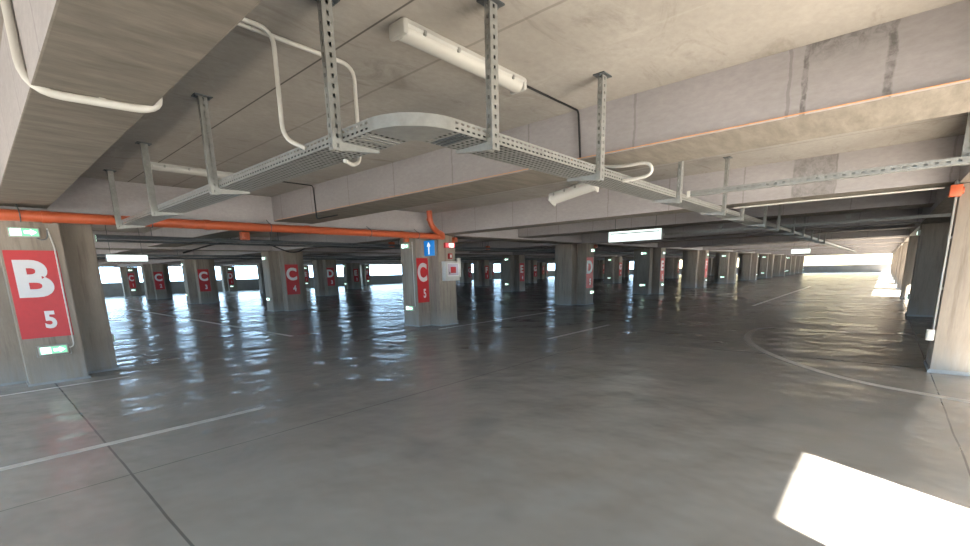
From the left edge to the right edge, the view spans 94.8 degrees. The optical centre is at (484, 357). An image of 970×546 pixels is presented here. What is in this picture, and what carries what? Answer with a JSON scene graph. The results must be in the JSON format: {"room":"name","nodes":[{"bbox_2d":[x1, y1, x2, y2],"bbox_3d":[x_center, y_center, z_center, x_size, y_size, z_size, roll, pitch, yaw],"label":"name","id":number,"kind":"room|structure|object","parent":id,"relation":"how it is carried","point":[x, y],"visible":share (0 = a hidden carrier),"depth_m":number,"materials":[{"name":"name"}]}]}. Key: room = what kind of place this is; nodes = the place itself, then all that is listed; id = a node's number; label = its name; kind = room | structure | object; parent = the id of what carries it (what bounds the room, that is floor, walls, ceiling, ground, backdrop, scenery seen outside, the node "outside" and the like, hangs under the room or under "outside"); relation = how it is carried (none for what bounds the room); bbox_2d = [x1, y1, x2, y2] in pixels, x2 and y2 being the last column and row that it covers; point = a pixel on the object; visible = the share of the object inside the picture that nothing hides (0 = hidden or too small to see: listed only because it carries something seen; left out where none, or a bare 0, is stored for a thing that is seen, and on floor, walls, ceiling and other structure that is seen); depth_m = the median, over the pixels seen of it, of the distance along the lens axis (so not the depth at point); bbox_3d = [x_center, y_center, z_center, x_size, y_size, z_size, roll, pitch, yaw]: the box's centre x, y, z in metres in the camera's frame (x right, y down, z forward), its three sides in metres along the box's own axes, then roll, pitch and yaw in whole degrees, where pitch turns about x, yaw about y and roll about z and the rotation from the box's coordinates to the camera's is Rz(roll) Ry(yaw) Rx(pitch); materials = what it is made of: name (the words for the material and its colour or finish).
{"room":"parking garage","nodes":[
{"label":"parking garage","id":0,"kind":"room"},
{"bbox_2d":[102,270,554,296],"bbox_3d":[-12.153,-13.005,67.341,0.200,3.880,97.000,8,15,41],"label":"wall","id":1,"kind":"structure","parent":0,"point":[110,289],"depth_m":50.64,"materials":[{"name":"concrete"}]},
{"bbox_2d":[0,0,967,237],"bbox_3d":[10.150,-11.447,47.635,59.300,0.350,97.000,8,15,41],"label":"ceiling","id":2,"kind":"structure","parent":0,"point":[558,46],"depth_m":3.70,"materials":[{"name":"concrete"}]},
{"bbox_2d":[103,169,144,228],"bbox_3d":[-5.651,-2.469,6.999,0.105,0.860,0.405,8,15,41],"label":"hanger","id":3,"kind":"object","parent":2,"relation":"attached to","point":[110,175],"visible":1,"depth_m":6.90,"materials":[{"name":"metal"}]},
{"bbox_2d":[105,225,148,261],"bbox_3d":[-10.678,-3.430,13.209,0.105,1.140,1.000,8,15,41],"label":"lit sign","id":4,"kind":"object","parent":2,"relation":"hanging from","point":[110,257],"visible":0.85,"depth_m":13.23,"materials":[{"name":"grey plastic"}]},
{"bbox_2d":[0,0,261,208],"bbox_3d":[-19.309,-4.359,17.346,56.050,0.540,0.570,8,15,41],"label":"ceiling beam","id":5,"kind":"structure","parent":2,"relation":"attached to","point":[128,51],"depth_m":2.45,"materials":[{"name":"concrete"}]},
{"bbox_2d":[0,0,162,112],"bbox_3d":[-2.406,-1.839,2.703,0.692,0.570,0.089,-9,14,-35],"label":"conduit","id":6,"kind":"object","parent":5,"relation":"attached to","point":[6,5],"visible":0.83,"depth_m":2.59,"materials":[{"name":"plastic"}]},
{"bbox_2d":[0,204,444,239],"bbox_3d":[-5.799,-2.348,7.527,0.220,0.300,13.950,8,15,41],"label":"drain pipe","id":7,"kind":"object","parent":5,"relation":"attached to","point":[42,216],"visible":0.89,"depth_m":8.17,"materials":[{"name":"orange plastic"}]},
{"bbox_2d":[426,210,444,237],"bbox_3d":[-1.375,-3.684,12.321,0.176,0.715,0.579,8,15,41],"label":"downpipe","id":8,"kind":"object","parent":7,"relation":"attached to","point":[429,219],"visible":0.99,"depth_m":12.18,"materials":[{"name":"orange plastic"}]},
{"bbox_2d":[135,141,184,215],"bbox_3d":[-4.111,-2.242,5.665,0.105,0.860,0.405,8,15,41],"label":"hanger","id":9,"kind":"object","parent":2,"relation":"attached to","point":[145,156],"visible":1,"depth_m":5.56,"materials":[{"name":"metal"}]},
{"bbox_2d":[150,162,238,178],"bbox_3d":[-4.404,-2.859,6.877,0.172,0.101,1.300,8,15,41],"label":"ceiling lamp","id":10,"kind":"object","parent":2,"relation":"attached to","point":[155,166],"visible":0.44,"depth_m":6.67,"materials":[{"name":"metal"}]},
{"bbox_2d":[191,92,250,194],"bbox_3d":[-2.511,-2.006,4.278,0.105,0.860,0.405,8,15,41],"label":"hanger","id":11,"kind":"object","parent":2,"relation":"attached to","point":[202,100],"visible":1,"depth_m":4.17,"materials":[{"name":"metal"}]},
{"bbox_2d":[239,231,249,239],"bbox_3d":[-6.129,-3.372,11.313,0.180,0.730,0.200,8,15,41],"label":"junction box","id":12,"kind":"object","parent":2,"relation":"hanging from","point":[243,235],"visible":0.86,"depth_m":11.30,"materials":[{"name":"orange plastic"}]},
{"bbox_2d":[241,18,306,149],"bbox_3d":[-1.569,-1.796,2.877,0.725,0.772,0.129,-11,15,-40],"label":"conduit","id":13,"kind":"object","parent":2,"relation":"attached to","point":[245,20],"visible":0.77,"depth_m":3.04,"materials":[{"name":"plastic"}]},
{"bbox_2d":[237,22,360,166],"bbox_3d":[-1.330,-1.797,3.041,0.336,0.843,1.285,8,15,41],"label":"conduit","id":14,"kind":"object","parent":2,"relation":"attached to","point":[241,24],"visible":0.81,"depth_m":3.27,"materials":[{"name":"plastic"}]},
{"bbox_2d":[98,259,540,263],"bbox_3d":[-2.923,-12.928,59.062,1.000,0.582,97.000,8,15,41],"label":"ceiling beam","id":15,"kind":"structure","parent":2,"relation":"attached to","point":[104,260],"depth_m":38.29,"materials":[{"name":"concrete"}]},
{"bbox_2d":[97,253,554,259],"bbox_3d":[-3.869,-7.962,34.433,0.090,0.753,60.000,8,15,41],"label":"pipe","id":16,"kind":"object","parent":2,"relation":"hanging from","point":[143,253],"visible":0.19,"depth_m":27.70,"materials":[{"name":"metal"}]},
{"bbox_2d":[98,263,554,266],"bbox_3d":[-10.839,-14.093,65.923,1.000,0.582,97.000,8,15,41],"label":"ceiling beam","id":17,"kind":"structure","parent":2,"relation":"attached to","point":[100,265],"depth_m":43.67,"materials":[{"name":"concrete"}]},
{"bbox_2d":[315,0,379,153],"bbox_3d":[-0.874,-1.765,2.859,0.105,0.860,0.405,8,15,41],"label":"hanger","id":18,"kind":"object","parent":2,"relation":"attached to","point":[324,7],"visible":1,"depth_m":2.76,"materials":[{"name":"metal"}]},
{"bbox_2d":[97,253,604,258],"bbox_3d":[2.344,-8.728,37.536,0.324,0.730,70.000,8,15,41],"label":"cable trunking","id":19,"kind":"object","parent":2,"relation":"hanging from","point":[149,255],"visible":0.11,"depth_m":24.18,"materials":[{"name":"metal"}]},
{"bbox_2d":[139,250,626,259],"bbox_3d":[4.993,-11.763,52.201,1.000,0.582,97.000,8,15,41],"label":"ceiling beam","id":20,"kind":"structure","parent":2,"relation":"attached to","point":[157,251],"depth_m":26.44,"materials":[{"name":"concrete"}]},
{"bbox_2d":[97,238,682,255],"bbox_3d":[4.241,-6.804,27.396,0.060,0.678,60.000,8,15,41],"label":"pipe","id":21,"kind":"object","parent":2,"relation":"hanging from","point":[122,241],"visible":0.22,"depth_m":14.89,"materials":[{"name":"metal"}]},
{"bbox_2d":[0,177,801,255],"bbox_3d":[20.825,-9.432,38.479,1.000,0.582,97.000,8,15,41],"label":"ceiling beam","id":22,"kind":"structure","parent":2,"relation":"attached to","point":[85,195],"depth_m":9.01,"materials":[{"name":"concrete"}]},
{"bbox_2d":[92,231,713,257],"bbox_3d":[12.909,-10.597,45.340,1.000,0.582,97.000,8,15,41],"label":"ceiling beam","id":23,"kind":"structure","parent":2,"relation":"attached to","point":[98,245],"depth_m":18.62,"materials":[{"name":"concrete"}]},
{"bbox_2d":[95,234,715,255],"bbox_3d":[6.345,-6.453,25.582,0.070,0.763,60.000,8,15,41],"label":"pipe","id":24,"kind":"object","parent":2,"relation":"hanging from","point":[97,235],"visible":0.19,"depth_m":12.15,"materials":[{"name":"metal"}]},
{"bbox_2d":[96,227,738,256],"bbox_3d":[9.779,-7.644,31.089,0.324,0.710,70.000,8,15,41],"label":"cable trunking","id":25,"kind":"object","parent":2,"relation":"hanging from","point":[150,227],"visible":0.12,"depth_m":13.11,"materials":[{"name":"metal"}]},
{"bbox_2d":[389,17,526,94],"bbox_3d":[-0.141,-2.283,3.444,0.172,0.101,1.360,8,15,41],"label":"ceiling lamp","id":26,"kind":"object","parent":2,"relation":"attached to","point":[407,31],"visible":0.88,"depth_m":3.23,"materials":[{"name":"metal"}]},
{"bbox_2d":[456,0,504,153],"bbox_3d":[-0.061,-1.800,2.939,0.390,0.860,0.150,8,15,41],"label":"hanger","id":27,"kind":"object","parent":2,"relation":"attached to","point":[491,7],"visible":1,"depth_m":2.83,"materials":[{"name":"metal"}]},
{"bbox_2d":[122,112,856,251],"bbox_3d":[16.044,-5.404,21.096,51.863,0.078,7.140,-11,15,-40],"label":"cable tray","id":28,"kind":"object","parent":27,"relation":"attached to","point":[380,132],"visible":0.84,"depth_m":3.50,"materials":[{"name":"metal"}]},
{"bbox_2d":[589,161,652,182],"bbox_3d":[1.282,-1.870,4.456,0.048,0.260,0.820,-12,15,-44],"label":"conduit","id":29,"kind":"object","parent":28,"relation":"attached to","point":[649,164],"visible":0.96,"depth_m":4.30,"materials":[{"name":"plastic"}]},
{"bbox_2d":[96,0,969,259],"bbox_3d":[-16.502,-5.053,20.467,56.050,0.510,0.890,8,15,41],"label":"ceiling beam","id":30,"kind":"structure","parent":2,"relation":"attached to","point":[929,48],"depth_m":3.91,"materials":[{"name":"concrete"}]},
{"bbox_2d":[284,181,337,218],"bbox_3d":[-3.318,-2.771,7.653,0.760,0.615,1.245,8,15,41],"label":"conduit","id":31,"kind":"object","parent":30,"relation":"attached to","point":[284,181],"visible":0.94,"depth_m":8.22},
{"bbox_2d":[527,85,580,157],"bbox_3d":[0.651,-2.285,4.349,0.049,0.476,1.016,9,15,43],"label":"conduit","id":32,"kind":"object","parent":30,"relation":"attached to","point":[528,87],"visible":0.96,"depth_m":4.52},
{"bbox_2d":[274,78,969,220],"bbox_3d":[-0.181,-2.299,5.776,11.500,0.009,0.009,8,15,41],"label":"cable","id":33,"kind":"object","parent":30,"relation":"attached to","point":[969,78],"visible":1,"depth_m":3.79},
{"bbox_2d":[114,135,963,267],"bbox_3d":[-13.588,-5.715,23.717,56.050,0.600,0.580,8,15,41],"label":"ceiling beam","id":34,"kind":"structure","parent":2,"relation":"attached to","point":[604,204],"depth_m":7.86,"materials":[{"name":"concrete"}]},
{"bbox_2d":[183,245,304,252],"bbox_3d":[-8.651,-4.072,16.364,0.048,0.515,4.288,8,15,41],"label":"cable","id":35,"kind":"object","parent":34,"relation":"hanging from","point":[206,245],"visible":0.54,"depth_m":15.42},
{"bbox_2d":[721,206,744,220],"bbox_3d":[4.496,-2.598,8.061,0.390,0.240,0.150,8,15,41],"label":"hanger","id":36,"kind":"object","parent":34,"relation":"attached to","point":[741,218],"visible":0.77,"depth_m":7.98,"materials":[{"name":"metal"}]},
{"bbox_2d":[734,187,944,208],"bbox_3d":[5.336,-2.483,6.963,2.600,0.024,0.024,8,15,41],"label":"conduit","id":37,"kind":"object","parent":34,"relation":"attached to","point":[935,187],"visible":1,"depth_m":6.80,"materials":[{"name":"plastic"}]},
{"bbox_2d":[171,189,936,265],"bbox_3d":[-10.788,-6.438,26.825,56.050,0.510,0.890,8,15,41],"label":"ceiling beam","id":38,"kind":"structure","parent":2,"relation":"attached to","point":[925,198],"depth_m":11.28,"materials":[{"name":"concrete"}]},
{"bbox_2d":[216,208,922,266],"bbox_3d":[-7.873,-7.099,30.075,56.050,0.600,0.580,8,15,41],"label":"ceiling beam","id":39,"kind":"structure","parent":2,"relation":"attached to","point":[592,238],"depth_m":15.35,"materials":[{"name":"concrete"}]},
{"bbox_2d":[548,182,598,205],"bbox_3d":[1.344,-2.640,6.584,0.787,0.695,0.378,9,15,42],"label":"ceiling lamp","id":40,"kind":"object","parent":2,"relation":"hanging from","point":[578,189],"visible":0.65,"depth_m":6.53,"materials":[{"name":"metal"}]},
{"bbox_2d":[567,71,611,180],"bbox_3d":[0.919,-2.037,4.029,0.390,0.860,0.150,8,15,41],"label":"hanger","id":41,"kind":"object","parent":2,"relation":"attached to","point":[602,76],"visible":1,"depth_m":3.92,"materials":[{"name":"metal"}]},
{"bbox_2d":[304,228,909,265],"bbox_3d":[-2.159,-8.483,36.433,56.050,0.600,0.580,8,15,41],"label":"ceiling beam","id":42,"kind":"structure","parent":2,"relation":"attached to","point":[894,232],"depth_m":22.74,"materials":[{"name":"concrete"}]},
{"bbox_2d":[310,224,914,261],"bbox_3d":[-5.073,-7.822,33.183,56.050,0.510,0.890,8,15,41],"label":"ceiling beam","id":43,"kind":"structure","parent":2,"relation":"attached to","point":[901,226],"depth_m":18.70,"materials":[{"name":"concrete"}]},
{"bbox_2d":[336,236,905,264],"bbox_3d":[0.641,-9.206,39.541,56.050,0.510,0.890,8,15,41],"label":"ceiling beam","id":44,"kind":"structure","parent":2,"relation":"attached to","point":[893,236],"depth_m":25.68,"materials":[{"name":"concrete"}]},
{"bbox_2d":[365,238,903,264],"bbox_3d":[3.555,-9.867,42.791,56.050,0.600,0.580,8,15,41],"label":"ceiling beam","id":45,"kind":"structure","parent":2,"relation":"attached to","point":[886,240],"depth_m":29.09,"materials":[{"name":"concrete"}]},
{"bbox_2d":[608,215,662,242],"bbox_3d":[4.358,-3.851,12.946,1.600,0.900,0.108,8,15,41],"label":"lit sign","id":46,"kind":"object","parent":2,"relation":"hanging from","point":[654,233],"visible":0.98,"depth_m":12.92,"materials":[{"name":"grey plastic"}]},
{"bbox_2d":[652,161,683,202],"bbox_3d":[2.298,-2.371,5.564,0.390,0.860,0.150,8,15,41],"label":"hanger","id":47,"kind":"object","parent":2,"relation":"attached to","point":[678,199],"visible":0.51,"depth_m":5.51,"materials":[{"name":"metal"}]},
{"bbox_2d":[467,243,899,262],"bbox_3d":[9.270,-11.251,49.149,56.050,0.600,0.580,8,15,41],"label":"ceiling beam","id":48,"kind":"structure","parent":2,"relation":"attached to","point":[882,244],"depth_m":35.53,"materials":[{"name":"concrete"}]},
{"bbox_2d":[471,246,897,263],"bbox_3d":[14.984,-12.635,55.507,56.050,0.600,0.580,8,15,41],"label":"ceiling beam","id":49,"kind":"structure","parent":2,"relation":"attached to","point":[886,247],"depth_m":41.29,"materials":[{"name":"concrete"}]},
{"bbox_2d":[491,248,895,263],"bbox_3d":[20.699,-14.019,61.865,56.050,0.600,0.580,8,15,41],"label":"ceiling beam","id":50,"kind":"structure","parent":2,"relation":"attached to","point":[892,248],"depth_m":48.19,"materials":[{"name":"concrete"}]},
{"bbox_2d":[701,156,732,215],"bbox_3d":[3.670,-2.704,7.091,0.390,0.860,0.150,8,15,41],"label":"hanger","id":51,"kind":"object","parent":2,"relation":"attached to","point":[727,159],"visible":0.9,"depth_m":7.00,"materials":[{"name":"metal"}]},
{"bbox_2d":[545,250,893,262],"bbox_3d":[26.413,-15.403,68.224,56.050,0.600,0.580,8,15,41],"label":"ceiling beam","id":52,"kind":"structure","parent":2,"relation":"attached to","point":[884,250],"depth_m":54.37,"materials":[{"name":"concrete"}]},
{"bbox_2d":[546,251,893,263],"bbox_3d":[32.128,-16.787,74.582,56.050,0.600,0.580,8,15,41],"label":"ceiling beam","id":53,"kind":"structure","parent":2,"relation":"attached to","point":[893,251],"depth_m":60.40,"materials":[{"name":"concrete"}]},
{"bbox_2d":[544,242,900,257],"bbox_3d":[6.356,-10.589,45.899,56.050,0.510,0.890,8,15,41],"label":"ceiling beam","id":54,"kind":"structure","parent":2,"relation":"attached to","point":[892,242],"depth_m":32.36,"materials":[{"name":"concrete"}]},
{"bbox_2d":[746,205,767,226],"bbox_3d":[5.808,-3.222,9.470,0.390,0.860,0.150,8,15,41],"label":"hanger","id":55,"kind":"object","parent":2,"relation":"attached to","point":[765,207],"visible":0.5,"depth_m":9.42,"materials":[{"name":"metal"}]},
{"bbox_2d":[762,204,781,230],"bbox_3d":[6.897,-3.485,10.681,0.390,0.860,0.150,8,15,41],"label":"hanger","id":56,"kind":"object","parent":2,"relation":"attached to","point":[780,206],"visible":0.67,"depth_m":10.61,"materials":[{"name":"metal"}]},
{"bbox_2d":[791,247,810,253],"bbox_3d":[19.697,-7.040,27.752,1.000,1.060,0.105,8,15,41],"label":"lit sign","id":57,"kind":"object","parent":2,"relation":"hanging from","point":[793,251],"visible":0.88,"depth_m":27.80,"materials":[{"name":"grey plastic"}]},
{"bbox_2d":[663,213,950,235],"bbox_3d":[7.796,-3.756,11.586,6.204,0.719,0.110,8,15,41],"label":"rail","id":58,"kind":"object","parent":2,"relation":"hanging from","point":[848,220],"visible":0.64,"depth_m":10.96,"materials":[{"name":"metal"}]},
{"bbox_2d":[687,112,969,197],"bbox_3d":[4.419,-2.138,3.940,4.964,0.789,0.109,8,15,41],"label":"rail","id":59,"kind":"object","parent":2,"relation":"hanging from","point":[964,159],"visible":0.97,"depth_m":4.52,"materials":[{"name":"metal"}]},
{"bbox_2d":[892,165,969,253],"bbox_3d":[29.545,-8.119,30.927,1.080,0.642,97.000,8,15,41],"label":"ceiling beam","id":60,"kind":"structure","parent":2,"relation":"attached to","point":[943,204],"depth_m":8.96,"materials":[{"name":"concrete"}]},
{"bbox_2d":[0,272,969,545],"bbox_3d":[9.901,-7.882,47.953,59.300,0.302,98.000,8,15,41],"label":"floor","id":61,"kind":"structure","parent":0,"point":[797,409],"depth_m":4.66,"materials":[{"name":"concrete"}]},
{"bbox_2d":[0,209,119,386],"bbox_3d":[-7.418,-0.996,7.403,1.640,2.635,1.640,8,15,41],"label":"concrete column","id":62,"kind":"structure","parent":61,"relation":"on","point":[33,313],"depth_m":6.99,"materials":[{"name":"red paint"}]},
{"bbox_2d":[6,227,40,237],"bbox_3d":[-6.856,-1.868,6.627,0.062,0.140,0.340,8,15,41],"label":"exit sign","id":63,"kind":"object","parent":62,"relation":"attached to","point":[12,231],"visible":1,"depth_m":6.60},
{"bbox_2d":[35,343,71,357],"bbox_3d":[-6.772,-0.127,6.998,0.089,0.180,0.402,8,15,41],"label":"exit sign","id":64,"kind":"object","parent":62,"relation":"attached to","point":[54,348],"visible":1,"depth_m":6.98,"materials":[{"name":"plastic"}]},
{"bbox_2d":[46,228,74,346],"bbox_3d":[-6.666,-1.075,7.002,0.020,1.851,0.073,8,15,41],"label":"conduit","id":65,"kind":"object","parent":62,"relation":"attached to","point":[46,228],"visible":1,"depth_m":7.01,"materials":[{"name":"plastic"}]},
{"bbox_2d":[119,267,142,295],"bbox_3d":[-33.037,-7.120,41.572,1.312,2.635,1.312,8,15,41],"label":"concrete column","id":66,"kind":"structure","parent":61,"relation":"on","point":[130,280],"depth_m":41.17,"materials":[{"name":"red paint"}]},
{"bbox_2d":[140,264,172,299],"bbox_3d":[-25.352,-5.899,34.454,1.640,2.635,1.640,8,15,41],"label":"concrete column","id":67,"kind":"structure","parent":61,"relation":"on","point":[156,277],"depth_m":33.92,"materials":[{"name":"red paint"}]},
{"bbox_2d":[181,259,219,303],"bbox_3d":[-17.535,-4.710,27.483,1.640,2.635,1.640,8,15,41],"label":"concrete column","id":68,"kind":"structure","parent":61,"relation":"on","point":[199,275],"depth_m":26.94,"materials":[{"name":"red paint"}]},
{"bbox_2d":[220,266,237,291],"bbox_3d":[-27.454,-8.472,47.783,1.312,2.635,1.312,8,15,41],"label":"concrete column","id":69,"kind":"structure","parent":61,"relation":"on","point":[228,277],"depth_m":47.36,"materials":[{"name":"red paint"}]},
{"bbox_2d":[257,264,265,293],"bbox_3d":[-19.736,-7.259,40.702,1.640,2.635,1.640,8,15,41],"label":"concrete column","id":70,"kind":"structure","parent":61,"relation":"on","point":[259,266],"depth_m":40.04,"materials":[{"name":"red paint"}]},
{"bbox_2d":[261,251,308,311],"bbox_3d":[-9.211,-3.541,20.556,1.640,2.635,1.640,8,15,41],"label":"concrete column","id":71,"kind":"structure","parent":61,"relation":"on","point":[283,271],"depth_m":20.00,"materials":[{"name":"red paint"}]},
{"bbox_2d":[304,266,310,287],"bbox_3d":[-21.938,-9.808,53.921,1.312,2.635,1.312,8,15,41],"label":"concrete column","id":72,"kind":"structure","parent":61,"relation":"on","point":[307,275],"depth_m":53.66,"materials":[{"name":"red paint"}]},
{"bbox_2d":[312,260,339,295],"bbox_3d":[-12.018,-6.046,33.621,1.640,2.635,1.640,8,15,41],"label":"concrete column","id":73,"kind":"structure","parent":61,"relation":"on","point":[325,277],"depth_m":33.06,"materials":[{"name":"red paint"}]},
{"bbox_2d":[343,263,360,288],"bbox_3d":[-14.022,-8.643,47.060,1.640,2.635,1.640,8,15,41],"label":"concrete column","id":74,"kind":"structure","parent":61,"relation":"on","point":[351,271],"depth_m":46.49,"materials":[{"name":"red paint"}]},
{"bbox_2d":[360,265,370,284],"bbox_3d":[-16.224,-11.192,60.279,1.312,2.635,1.312,8,15,41],"label":"concrete column","id":75,"kind":"structure","parent":61,"relation":"on","point":[364,272],"depth_m":59.80,"materials":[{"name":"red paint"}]},
{"bbox_2d":[400,235,458,326],"bbox_3d":[-1.703,-2.380,13.761,1.640,2.635,1.640,8,15,41],"label":"concrete column","id":76,"kind":"structure","parent":61,"relation":"on","point":[435,299],"depth_m":13.18,"materials":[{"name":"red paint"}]},
{"bbox_2d":[424,240,436,255],"bbox_3d":[-1.592,-3.175,12.910,0.500,0.440,0.109,8,15,41],"label":"direction sign","id":77,"kind":"object","parent":76,"relation":"attached to","point":[430,246],"visible":1,"depth_m":12.82,"materials":[{"name":"blue plastic"}]},
{"bbox_2d":[442,261,459,280],"bbox_3d":[-1.006,-2.566,13.162,0.186,0.560,0.560,8,15,41],"label":"fire alarm box","id":78,"kind":"object","parent":76,"relation":"attached to","point":[450,269],"visible":1,"depth_m":13.04,"materials":[{"name":"white plastic"}]},
{"bbox_2d":[460,263,471,282],"bbox_3d":[-2.593,-11.411,59.777,1.640,2.635,1.640,8,15,41],"label":"concrete column","id":79,"kind":"structure","parent":61,"relation":"on","point":[466,268],"depth_m":59.18,"materials":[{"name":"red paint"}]},
{"bbox_2d":[473,260,489,285],"bbox_3d":[-0.392,-8.862,46.557,1.640,2.635,1.640,8,15,41],"label":"concrete column","id":80,"kind":"structure","parent":61,"relation":"on","point":[480,267],"depth_m":45.96,"materials":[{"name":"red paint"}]},
{"bbox_2d":[502,255,524,291],"bbox_3d":[2.173,-6.401,33.742,1.640,2.635,1.640,8,15,41],"label":"concrete column","id":81,"kind":"structure","parent":61,"relation":"on","point":[513,268],"depth_m":33.16,"materials":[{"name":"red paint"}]},
{"bbox_2d":[525,260,536,282],"bbox_3d":[5.323,-10.246,52.916,1.640,2.635,1.640,8,15,41],"label":"concrete column","id":82,"kind":"structure","parent":61,"relation":"on","point":[530,265],"depth_m":52.29,"materials":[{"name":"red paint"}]},
{"bbox_2d":[537,262,544,278],"bbox_3d":[8.836,-14.179,72.493,1.640,2.635,1.640,8,15,41],"label":"concrete column","id":83,"kind":"structure","parent":61,"relation":"on","point":[540,265],"depth_m":71.87,"materials":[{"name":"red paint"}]},
{"bbox_2d":[554,243,593,304],"bbox_3d":[4.011,-3.764,20.119,1.640,2.635,1.640,8,15,41],"label":"concrete column","id":84,"kind":"structure","parent":61,"relation":"on","point":[574,263],"depth_m":19.53,"materials":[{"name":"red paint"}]},
{"bbox_2d":[593,260,604,278],"bbox_3d":[16.752,-13.014,65.632,1.640,2.635,1.640,8,15,41],"label":"concrete column","id":85,"kind":"structure","parent":61,"relation":"on","point":[599,265],"depth_m":65.03,"materials":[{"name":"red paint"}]},
{"bbox_2d":[604,257,621,282],"bbox_3d":[13.239,-9.081,46.055,1.640,2.635,1.640,8,15,41],"label":"concrete column","id":86,"kind":"structure","parent":61,"relation":"on","point":[613,268],"depth_m":45.48,"materials":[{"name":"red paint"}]},
{"bbox_2d":[622,260,629,276],"bbox_3d":[22.466,-14.398,71.990,1.640,2.635,1.640,8,15,41],"label":"concrete column","id":87,"kind":"structure","parent":61,"relation":"on","point":[625,263],"depth_m":71.35,"materials":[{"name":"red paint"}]},
{"bbox_2d":[632,248,665,294],"bbox_3d":[9.726,-5.147,26.478,1.640,2.635,1.640,8,15,41],"label":"concrete column","id":88,"kind":"structure","parent":61,"relation":"on","point":[648,269],"depth_m":25.91,"materials":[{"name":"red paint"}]},
{"bbox_2d":[665,258,679,277],"bbox_3d":[24.668,-11.848,58.771,1.640,2.635,1.640,8,15,41],"label":"concrete column","id":89,"kind":"structure","parent":61,"relation":"on","point":[671,264],"depth_m":58.22,"materials":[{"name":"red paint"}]},
{"bbox_2d":[680,250,708,287],"bbox_3d":[15.440,-6.531,32.836,1.640,2.635,1.640,8,15,41],"label":"concrete column","id":90,"kind":"structure","parent":61,"relation":"on","point":[694,263],"depth_m":32.28,"materials":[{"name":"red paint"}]},
{"bbox_2d":[707,258,714,274],"bbox_3d":[36.096,-14.617,71.487,1.640,2.635,1.640,8,15,41],"label":"concrete column","id":91,"kind":"structure","parent":61,"relation":"on","point":[711,261],"depth_m":70.83,"materials":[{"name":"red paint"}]},
{"bbox_2d":[714,252,737,282],"bbox_3d":[21.155,-7.915,39.194,1.640,2.635,1.640,8,15,41],"label":"concrete column","id":92,"kind":"structure","parent":61,"relation":"on","point":[726,266],"depth_m":38.64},
{"bbox_2d":[737,253,758,279],"bbox_3d":[26.869,-9.299,45.552,1.640,2.635,1.640,8,15,41],"label":"concrete column","id":93,"kind":"structure","parent":61,"relation":"on","point":[748,263],"depth_m":45.01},
{"bbox_2d":[757,254,774,277],"bbox_3d":[32.584,-10.683,51.910,1.640,2.635,1.640,8,15,41],"label":"concrete column","id":94,"kind":"structure","parent":61,"relation":"on","point":[765,265],"depth_m":51.35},
{"bbox_2d":[772,255,786,275],"bbox_3d":[38.298,-12.067,58.268,1.640,2.635,1.640,8,15,41],"label":"concrete column","id":95,"kind":"structure","parent":61,"relation":"on","point":[779,266],"depth_m":57.68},
{"bbox_2d":[785,256,796,274],"bbox_3d":[44.012,-13.451,64.626,1.640,2.635,1.640,8,15,41],"label":"concrete column","id":96,"kind":"structure","parent":61,"relation":"on","point":[790,262],"depth_m":64.02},
{"bbox_2d":[795,256,804,272],"bbox_3d":[49.727,-14.835,70.984,1.640,2.635,1.640,8,15,41],"label":"concrete column","id":97,"kind":"structure","parent":61,"relation":"on","point":[799,259],"depth_m":70.33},
{"bbox_2d":[894,246,902,283],"bbox_3d":[29.923,-6.605,31.598,1.090,2.595,0.820,8,15,41],"label":"concrete pier","id":98,"kind":"object","parent":61,"relation":"on","point":[901,247],"visible":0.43,"depth_m":31.62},
{"bbox_2d":[896,242,907,288],"bbox_3d":[24.209,-5.221,25.240,1.090,2.595,0.820,8,15,41],"label":"concrete pier","id":99,"kind":"object","parent":61,"relation":"on","point":[905,244],"visible":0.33,"depth_m":25.24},
{"bbox_2d":[899,236,918,298],"bbox_3d":[18.495,-3.837,18.882,1.090,2.595,0.820,8,15,41],"label":"concrete pier","id":100,"kind":"object","parent":61,"relation":"on","point":[913,240],"visible":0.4,"depth_m":18.86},
{"bbox_2d":[905,222,949,316],"bbox_3d":[12.965,-2.498,12.729,1.090,2.595,0.820,8,15,41],"label":"concrete pier","id":101,"kind":"object","parent":61,"relation":"on","point":[931,244],"visible":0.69,"depth_m":12.61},
{"bbox_2d":[924,183,969,375],"bbox_3d":[7.066,-1.069,6.166,1.090,2.595,0.820,8,15,41],"label":"concrete pier","id":102,"kind":"object","parent":61,"relation":"on","point":[949,351],"visible":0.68,"depth_m":6.20,"materials":[{"name":"concrete"}]},
{"bbox_2d":[925,329,935,340],"bbox_3d":[6.425,-0.335,6.433,0.092,0.160,0.080,8,15,41],"label":"junction box","id":103,"kind":"object","parent":102,"relation":"attached to","point":[930,333],"visible":1,"depth_m":6.41,"materials":[{"name":"white plastic"}]},
{"bbox_2d":[932,197,957,328],"bbox_3d":[6.427,-1.313,6.223,0.038,1.840,0.036,8,15,41],"label":"conduit","id":104,"kind":"object","parent":102,"relation":"attached to","point":[955,200],"visible":0.96,"depth_m":6.22,"materials":[{"name":"plastic"}]},
{"bbox_2d":[948,180,964,197],"bbox_3d":[6.310,-2.267,5.958,0.140,0.210,0.150,8,15,41],"label":"junction box","id":105,"kind":"object","parent":102,"relation":"attached to","point":[956,190],"visible":1,"depth_m":5.92,"materials":[{"name":"orange plastic"}]},
{"bbox_2d":[630,264,890,274],"bbox_3d":[42.185,-17.494,83.722,59.500,3.880,0.200,8,15,41],"label":"wall","id":106,"kind":"structure","parent":0,"point":[869,267],"depth_m":70.77,"materials":[{"name":"concrete"}]},
{"label":"outside","id":107,"kind":"structure","parent":0,"visible":0},
{"bbox_3d":[14.828,-17.653,98.604,410.000,0.200,470.000,8,15,41],"label":"ground","id":108,"kind":"structure","parent":107,"visible":0},
{"bbox_2d":[679,253,892,267],"bbox_3d":[90.949,-23.876,90.126,106.000,11.900,20.000,8,15,41],"label":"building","id":109,"kind":"structure","parent":108,"relation":"on","point":[858,259],"depth_m":91.90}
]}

